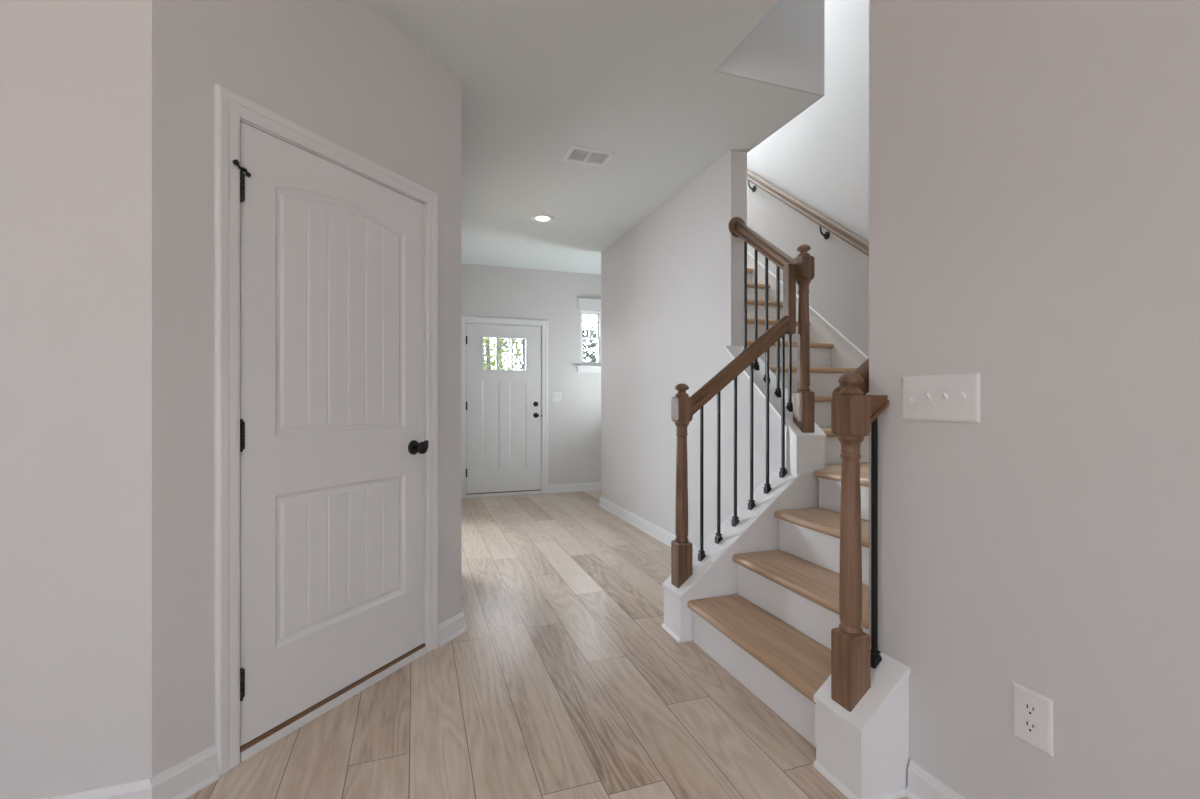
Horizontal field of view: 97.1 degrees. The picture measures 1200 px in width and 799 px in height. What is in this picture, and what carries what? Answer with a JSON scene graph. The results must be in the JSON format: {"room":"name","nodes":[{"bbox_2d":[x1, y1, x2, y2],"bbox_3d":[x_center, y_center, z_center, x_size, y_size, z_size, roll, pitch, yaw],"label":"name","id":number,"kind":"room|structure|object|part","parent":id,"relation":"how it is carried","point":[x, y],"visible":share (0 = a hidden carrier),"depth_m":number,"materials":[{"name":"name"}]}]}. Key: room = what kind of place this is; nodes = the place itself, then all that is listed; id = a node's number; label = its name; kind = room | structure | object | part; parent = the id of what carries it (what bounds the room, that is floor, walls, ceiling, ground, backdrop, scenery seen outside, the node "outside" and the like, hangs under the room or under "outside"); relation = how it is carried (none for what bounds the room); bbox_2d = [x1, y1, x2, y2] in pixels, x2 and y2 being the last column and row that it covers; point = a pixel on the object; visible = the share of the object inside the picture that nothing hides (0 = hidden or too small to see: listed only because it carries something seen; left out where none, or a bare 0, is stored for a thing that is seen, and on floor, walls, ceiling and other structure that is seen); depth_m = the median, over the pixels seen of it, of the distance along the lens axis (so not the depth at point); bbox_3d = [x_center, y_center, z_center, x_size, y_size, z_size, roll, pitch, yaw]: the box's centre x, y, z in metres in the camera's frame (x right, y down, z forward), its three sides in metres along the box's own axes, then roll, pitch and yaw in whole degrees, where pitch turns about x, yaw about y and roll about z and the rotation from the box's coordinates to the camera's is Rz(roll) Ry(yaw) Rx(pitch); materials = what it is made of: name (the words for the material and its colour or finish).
{"room":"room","nodes":[
{"label":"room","id":0,"kind":"room"},
{"bbox_2d":[0,0,151,798],"bbox_3d":[-2.849,-0.225,1.022,3.293,2.800,0.120,0,0,-19],"label":"wall","id":1,"kind":"structure","parent":0,"point":[76,75],"depth_m":1.45,"materials":[{"name":"beige paint"}]},
{"bbox_2d":[42,777,153,798],"bbox_3d":[-2.822,1.125,0.953,3.300,0.100,0.028,0,0,-19],"label":"baseboard","id":2,"kind":"structure","parent":1,"relation":"attached to","point":[138,789],"depth_m":1.47,"materials":[{"name":"white paint"}]},
{"bbox_2d":[152,0,461,776],"bbox_3d":[-1.041,-0.225,2.125,0.115,2.800,1.315,0,0,26],"label":"wall","id":3,"kind":"structure","parent":0,"point":[341,71],"depth_m":1.64,"materials":[{"name":"beige paint"}]},
{"bbox_2d":[150,611,466,798],"bbox_3d":[-0.976,1.125,2.094,0.028,0.100,1.327,0,0,26],"label":"baseboard","id":4,"kind":"structure","parent":3,"relation":"attached to","point":[182,780],"depth_m":1.60,"materials":[{"name":"white paint"}]},
{"bbox_2d":[214,84,437,775],"bbox_3d":[-1.014,0.096,2.101,0.184,2.158,0.970,0,0,26],"label":"door","id":5,"kind":"structure","parent":3,"relation":"in","point":[326,254],"depth_m":1.95,"materials":[{"name":"white paint"}]},
{"bbox_3d":[-1.039,1.160,2.114,0.127,0.030,0.820,0,0,26],"label":"sill","id":6,"kind":"part","parent":5,"relation":"part of","materials":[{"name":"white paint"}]},
{"bbox_3d":[-0.813,0.217,2.384,0.069,0.066,0.066,0,0,26],"label":"knob","id":7,"kind":"part","parent":5,"relation":"part of","materials":[{"name":"black metal"}]},
{"bbox_2d":[462,263,600,484],"bbox_3d":[-2.522,-0.225,6.089,7.250,2.800,0.140,0,0,-19],"label":"wall","id":8,"kind":"structure","parent":0,"point":[574,422],"depth_m":6.72,"materials":[{"name":"beige paint"}]},
{"bbox_2d":[462,316,547,497],"bbox_3d":[-1.179,0.089,6.522,1.081,2.172,0.207,0,0,-19],"label":"door","id":9,"kind":"structure","parent":8,"relation":"in","point":[505,412],"depth_m":6.49,"materials":[{"name":"white paint"}]},
{"bbox_3d":[-1.188,1.157,6.548,0.949,0.036,0.152,0,0,-19],"label":"sill","id":10,"kind":"part","parent":9,"relation":"part of","materials":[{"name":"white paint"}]},
{"bbox_2d":[552,392,560,401],"bbox_3d":[-0.546,-0.030,6.694,0.122,0.122,0.019,0,0,-19],"label":"light switch","id":11,"kind":"object","parent":8,"relation":"attached to","point":[556,396],"visible":1,"depth_m":6.70,"materials":[{"name":"white plastic"}]},
{"bbox_2d":[548,482,600,492],"bbox_3d":[-0.026,1.125,6.871,1.321,0.100,0.028,0,0,-19],"label":"baseboard","id":12,"kind":"structure","parent":8,"relation":"attached to","point":[558,488],"depth_m":6.76,"materials":[{"name":"white paint"}]},
{"bbox_2d":[576,298,600,372],"bbox_3d":[-0.117,-0.825,6.889,0.420,0.950,0.155,0,0,-19],"label":"window","id":13,"kind":"structure","parent":8,"relation":"in","point":[584,304],"depth_m":6.86,"materials":[{"name":"white plastic"}]},
{"bbox_3d":[-0.103,-0.393,6.851,0.420,0.085,0.075,0,0,-19],"label":"sill","id":14,"kind":"part","parent":13,"relation":"part of","materials":[{"name":"white paint"}]},
{"bbox_3d":[-0.101,-1.228,6.844,0.400,0.145,0.030,0,0,-19],"label":"head casing","id":15,"kind":"part","parent":13,"relation":"part of","materials":[{"name":"white paint"}]},
{"bbox_3d":[-0.136,-0.957,6.943,0.238,0.333,0.030,0,0,-19],"label":"sash","id":16,"kind":"part","parent":13,"relation":"part of","materials":[{"name":"white glass"}]},
{"bbox_3d":[-0.125,-0.636,6.912,0.238,0.348,0.030,0,0,-19],"label":"sash","id":17,"kind":"part","parent":13,"relation":"part of","materials":[{"name":"white glass"}]},
{"bbox_2d":[186,490,907,798],"bbox_3d":[-0.694,1.200,0.849,7.250,0.050,11.060,0,0,-19],"label":"floor","id":18,"kind":"structure","parent":0,"point":[565,679],"depth_m":2.03,"materials":[{"name":"brown wood"}]},
{"bbox_2d":[662,251,909,798],"bbox_3d":[0.906,-0.514,3.750,1.775,3.378,4.116,0,0,-19],"label":"staircase","id":19,"kind":"structure","parent":18,"relation":"on","point":[767,573],"depth_m":2.43,"materials":[{"name":"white wood"}]},
{"bbox_3d":[0.356,1.167,2.652,0.012,0.016,0.190,0,0,-19],"label":"shoe moulding","id":20,"kind":"part","parent":19,"relation":"part of","materials":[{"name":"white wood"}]},
{"bbox_2d":[671,217,814,587],"bbox_3d":[0.680,-0.129,3.038,0.826,2.130,0.669,0,0,-19],"label":"stair railing","id":21,"kind":"object","parent":19,"relation":"on","point":[800,270],"visible":1,"depth_m":2.83,"materials":[{"name":"brown wood"}]},
{"bbox_3d":[0.412,0.462,2.672,0.080,0.949,0.080,0,0,-19],"label":"newel post","id":22,"kind":"part","parent":21,"relation":"part of","materials":[{"name":"brown wood"}]},
{"bbox_3d":[0.730,-0.187,2.783,0.798,0.071,0.057,-39,12,-15],"label":"handrail","id":23,"kind":"part","parent":21,"relation":"part of","materials":[{"name":"brown wood"}]},
{"bbox_3d":[0.997,-0.912,3.182,0.057,0.071,0.756,0,36,-19],"label":"handrail","id":24,"kind":"part","parent":21,"relation":"part of","materials":[{"name":"brown wood"}]},
{"bbox_3d":[1.105,-0.297,2.874,0.080,0.949,0.080,0,0,-19],"label":"newel post","id":25,"kind":"part","parent":21,"relation":"part of","materials":[{"name":"brown wood"}]},
{"bbox_3d":[0.594,1.019,2.151,0.009,0.011,0.897,0,0,-19],"label":"cove moulding","id":26,"kind":"part","parent":19,"relation":"part of","materials":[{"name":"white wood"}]},
{"bbox_3d":[0.832,0.819,2.235,0.009,0.011,0.897,0,0,-19],"label":"cove moulding","id":27,"kind":"part","parent":19,"relation":"part of","materials":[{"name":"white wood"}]},
{"bbox_3d":[1.071,0.619,2.318,0.009,0.011,0.897,0,0,-19],"label":"cove moulding","id":28,"kind":"part","parent":19,"relation":"part of","materials":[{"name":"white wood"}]},
{"bbox_3d":[0.718,1.167,1.614,0.012,0.016,0.183,0,0,-19],"label":"shoe moulding","id":29,"kind":"part","parent":19,"relation":"part of","materials":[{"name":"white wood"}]},
{"bbox_3d":[1.309,0.419,2.401,0.009,0.011,0.897,0,0,-19],"label":"cove moulding","id":30,"kind":"part","parent":19,"relation":"part of","materials":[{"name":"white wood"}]},
{"bbox_2d":[831,358,888,711],"bbox_3d":[1.094,0.190,1.798,0.790,1.492,0.174,0,0,-19],"label":"stair railing","id":31,"kind":"object","parent":19,"relation":"on","point":[854,413],"visible":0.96,"depth_m":1.61,"materials":[{"name":"brown wood"}]},
{"bbox_3d":[1.118,-0.253,1.868,0.921,0.071,0.057,-38,12,-15],"label":"handrail","id":32,"kind":"part","parent":31,"relation":"part of","materials":[{"name":"brown wood"}]},
{"bbox_3d":[0.774,0.462,1.636,0.080,0.949,0.080,0,0,-19],"label":"newel post","id":33,"kind":"part","parent":31,"relation":"part of","materials":[{"name":"brown wood"}]},
{"bbox_3d":[0.853,0.035,1.664,0.086,0.097,0.057,0,0,-19],"label":"handrail","id":34,"kind":"part","parent":31,"relation":"part of","materials":[{"name":"brown wood"}]},
{"bbox_3d":[0.840,1.167,1.554,0.190,0.016,0.012,0,0,-19],"label":"shoe moulding","id":35,"kind":"part","parent":19,"relation":"part of","materials":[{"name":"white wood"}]},
{"bbox_2d":[364,0,820,274],"bbox_3d":[-0.705,-1.685,0.882,7.250,0.120,11.130,0,0,-19],"label":"ceiling","id":36,"kind":"structure","parent":0,"point":[638,81],"depth_m":2.93,"materials":[{"name":"paint"}]},
{"bbox_2d":[531,214,553,222],"bbox_3d":[-0.515,-1.618,4.744,0.210,0.012,0.210,0,0,-19],"label":"recessed light","id":37,"kind":"object","parent":36,"relation":"in","point":[541,218],"visible":1,"depth_m":4.74,"materials":[{"name":"white plastic"}]},
{"bbox_2d":[562,145,614,166],"bbox_3d":[-0.080,-1.620,3.537,0.304,0.009,0.218,0,0,-19],"label":"ceiling vent","id":38,"kind":"object","parent":36,"relation":"in","point":[575,154],"visible":1,"depth_m":3.53,"materials":[{"name":"white plastic"}]},
{"bbox_2d":[601,150,780,546],"bbox_3d":[1.143,-0.225,4.609,1.305,2.800,3.110,0,0,-19],"label":"wall","id":39,"kind":"structure","parent":0,"point":[672,285],"depth_m":4.16,"materials":[{"name":"beige paint"}]},
{"bbox_2d":[598,496,697,551],"bbox_3d":[0.948,1.125,4.593,0.983,0.100,3.068,0,0,-19],"label":"baseboard","id":40,"kind":"structure","parent":39,"relation":"attached to","point":[651,529],"depth_m":4.81,"materials":[{"name":"white paint"}]},
{"bbox_2d":[715,0,823,152],"bbox_3d":[0.390,-3.150,3.962,0.787,3.050,4.775,0,0,-19],"label":"wall","id":41,"kind":"structure","parent":0,"point":[785,49],"depth_m":2.75,"materials":[{"name":"beige paint"}]},
{"bbox_2d":[747,0,868,520],"bbox_3d":[1.660,-1.750,4.469,0.120,5.850,4.655,0,0,-19],"label":"wall","id":42,"kind":"structure","parent":0,"point":[820,157],"depth_m":4.02,"materials":[{"name":"beige paint"}]},
{"bbox_2d":[747,169,868,255],"bbox_3d":[1.573,-1.651,4.392,0.093,2.130,2.743,0,0,-19],"label":"wall handrail","id":43,"kind":"object","parent":42,"relation":"attached to","point":[823,221],"visible":0.47,"depth_m":4.08,"materials":[{"name":"brown wood"}]},
{"bbox_2d":[869,0,1199,798],"bbox_3d":[1.898,-0.285,-1.008,0.120,2.920,5.845,0,0,-19],"label":"wall","id":44,"kind":"structure","parent":0,"point":[1034,165],"depth_m":1.25,"materials":[{"name":"beige paint"}]},
{"bbox_2d":[905,759,964,798],"bbox_3d":[1.838,1.125,-1.060,0.028,0.100,5.588,0,0,-19],"label":"baseboard","id":45,"kind":"structure","parent":44,"relation":"attached to","point":[922,784],"depth_m":1.53,"materials":[{"name":"white paint"}]},
{"bbox_2d":[902,373,980,422],"bbox_3d":[0.955,-0.004,1.483,0.019,0.130,0.232,0,0,-19],"label":"light switch","id":46,"kind":"object","parent":44,"relation":"attached to","point":[945,397],"visible":1,"depth_m":1.47,"materials":[{"name":"white plastic"}]},
{"bbox_2d":[1012,681,1053,756],"bbox_3d":[1.034,0.764,1.271,0.009,0.132,0.088,0,0,-19],"label":"electrical outlet","id":47,"kind":"object","parent":44,"relation":"attached to","point":[1032,712],"visible":1,"depth_m":1.26,"materials":[{"name":"white plastic"}]},
{"bbox_2d":[1022,719,1038,734],"bbox_3d":[1.032,0.784,1.270,0.002,0.028,0.036,0,0,-19],"label":"receptacle","id":48,"kind":"object","parent":47,"relation":"attached to","point":[1029,726],"depth_m":1.27,"materials":[{"name":"white plastic"}]},
{"bbox_2d":[1022,702,1038,717],"bbox_3d":[1.032,0.744,1.270,0.002,0.028,0.036,0,0,-19],"label":"receptacle","id":49,"kind":"object","parent":47,"relation":"attached to","point":[1029,709],"depth_m":1.27,"materials":[{"name":"white plastic"}]},
{"label":"outside","id":50,"kind":"structure","parent":0,"visible":0},
{"bbox_3d":[-5.824,1.475,22.757,32.000,0.100,33.190,0,0,-19],"label":"ground","id":51,"kind":"structure","parent":50,"visible":0},
{"bbox_2d":[483,339,504,369],"bbox_3d":[-5.614,-2.789,25.356,2.485,8.434,2.497,0,0,-19],"label":"tree","id":52,"kind":"object","parent":51,"relation":"on","point":[491,339],"visible":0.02,"depth_m":25.23,"materials":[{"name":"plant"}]},
{"bbox_2d":[483,338,520,369],"bbox_3d":[-3.339,-1.767,15.802,2.147,6.389,2.065,0,0,-19],"label":"tree","id":53,"kind":"object","parent":51,"relation":"on","point":[488,362],"visible":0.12,"depth_m":15.69,"materials":[{"name":"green plant"}]},
{"bbox_2d":[483,338,522,369],"bbox_3d":[-4.166,-2.532,22.170,2.294,7.920,2.299,0,0,-19],"label":"tree","id":54,"kind":"object","parent":51,"relation":"on","point":[500,353],"visible":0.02,"depth_m":22.10,"materials":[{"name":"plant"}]},
{"bbox_2d":[494,338,524,369],"bbox_3d":[-2.671,-2.015,18.674,2.268,6.886,2.332,0,0,-19],"label":"tree","id":55,"kind":"object","parent":51,"relation":"on","point":[522,349],"visible":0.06,"depth_m":18.41,"materials":[{"name":"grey plant"}]},
{"bbox_2d":[582,326,597,361],"bbox_3d":[-0.168,-0.205,13.716,1.807,3.266,1.786,0,0,43],"label":"tree","id":56,"kind":"object","parent":51,"relation":"on","point":[592,358],"visible":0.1,"depth_m":13.42,"materials":[{"name":"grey plant"}]}
]}

